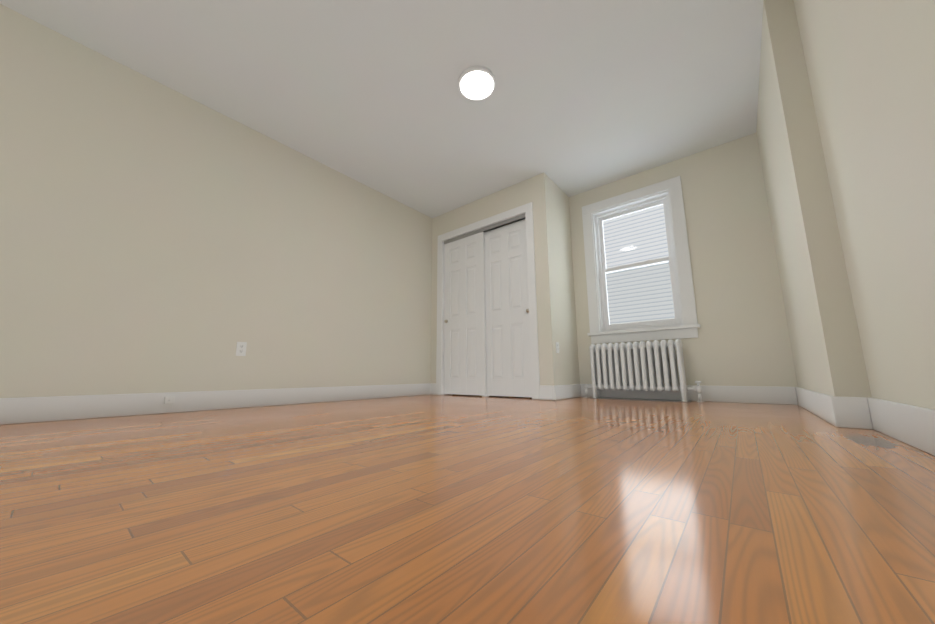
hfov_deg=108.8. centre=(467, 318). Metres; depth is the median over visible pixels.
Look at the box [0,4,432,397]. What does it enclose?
wall
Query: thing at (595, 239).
liner
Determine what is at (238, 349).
outlet
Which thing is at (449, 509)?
floor
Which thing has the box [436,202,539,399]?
door frame
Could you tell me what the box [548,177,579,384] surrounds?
wall
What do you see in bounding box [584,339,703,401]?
radiator
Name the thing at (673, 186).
window
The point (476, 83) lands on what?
recessed light
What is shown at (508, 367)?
closet door leaf
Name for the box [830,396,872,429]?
baseboard
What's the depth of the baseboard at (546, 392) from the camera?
3.29 m
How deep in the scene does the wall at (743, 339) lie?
3.08 m
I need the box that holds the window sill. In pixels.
[587,324,700,335]
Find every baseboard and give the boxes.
[0,383,430,424]
[430,383,435,394]
[540,385,553,399]
[554,384,580,400]
[581,384,797,404]
[795,387,835,426]
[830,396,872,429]
[867,397,934,455]
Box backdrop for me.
[603,205,674,323]
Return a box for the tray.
[589,396,691,401]
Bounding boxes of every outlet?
[236,342,246,355]
[556,342,558,352]
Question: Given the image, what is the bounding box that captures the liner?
[592,190,683,331]
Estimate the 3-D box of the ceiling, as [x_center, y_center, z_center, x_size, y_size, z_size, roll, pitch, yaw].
[-0.272,-1.894,2.169,3.900,0.120,5.380,-8,-12,38]
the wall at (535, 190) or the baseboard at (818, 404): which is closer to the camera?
the baseboard at (818, 404)
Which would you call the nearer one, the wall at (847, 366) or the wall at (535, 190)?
the wall at (847, 366)
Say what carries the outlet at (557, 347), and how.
attached to the wall at (565, 323)
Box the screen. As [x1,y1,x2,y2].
[607,262,674,322]
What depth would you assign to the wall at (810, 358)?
2.14 m
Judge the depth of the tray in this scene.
3.25 m
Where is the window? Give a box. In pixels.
[582,176,697,332]
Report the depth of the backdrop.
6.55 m
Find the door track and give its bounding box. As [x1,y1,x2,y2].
[444,214,524,243]
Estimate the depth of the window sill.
3.38 m
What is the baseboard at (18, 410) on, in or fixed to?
attached to the wall at (156, 237)
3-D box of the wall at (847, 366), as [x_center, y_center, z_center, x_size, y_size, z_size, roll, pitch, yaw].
[1.798,-0.689,1.742,0.115,2.420,0.012,-8,-12,38]
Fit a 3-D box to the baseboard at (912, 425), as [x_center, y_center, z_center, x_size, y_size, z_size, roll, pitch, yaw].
[0.684,0.204,0.119,0.016,0.142,3.660,-8,-12,38]
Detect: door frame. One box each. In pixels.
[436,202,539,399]
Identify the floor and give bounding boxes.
[0,394,934,623]
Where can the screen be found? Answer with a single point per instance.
(639, 296)
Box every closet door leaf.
[444,232,486,395]
[484,219,531,396]
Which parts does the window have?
window sash, glass, window sash, glass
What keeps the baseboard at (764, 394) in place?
attached to the wall at (743, 339)
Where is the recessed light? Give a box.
[458,66,495,100]
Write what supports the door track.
attached to the wall at (535, 190)
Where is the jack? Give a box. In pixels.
[164,397,174,403]
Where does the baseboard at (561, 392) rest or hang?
attached to the wall at (565, 323)
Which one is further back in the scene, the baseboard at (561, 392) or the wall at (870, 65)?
the baseboard at (561, 392)
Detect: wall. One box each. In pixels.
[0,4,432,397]
[431,173,557,385]
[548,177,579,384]
[569,133,797,388]
[756,2,833,395]
[763,0,870,396]
[793,0,934,409]
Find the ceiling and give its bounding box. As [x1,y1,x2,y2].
[0,0,763,217]
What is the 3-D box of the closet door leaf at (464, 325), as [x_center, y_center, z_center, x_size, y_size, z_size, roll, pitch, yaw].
[-0.045,-0.068,4.171,0.644,1.978,0.034,-8,-12,38]
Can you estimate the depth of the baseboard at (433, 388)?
4.27 m
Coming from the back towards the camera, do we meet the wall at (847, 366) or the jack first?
the jack
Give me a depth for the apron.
3.40 m
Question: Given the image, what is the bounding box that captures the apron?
[591,328,697,343]

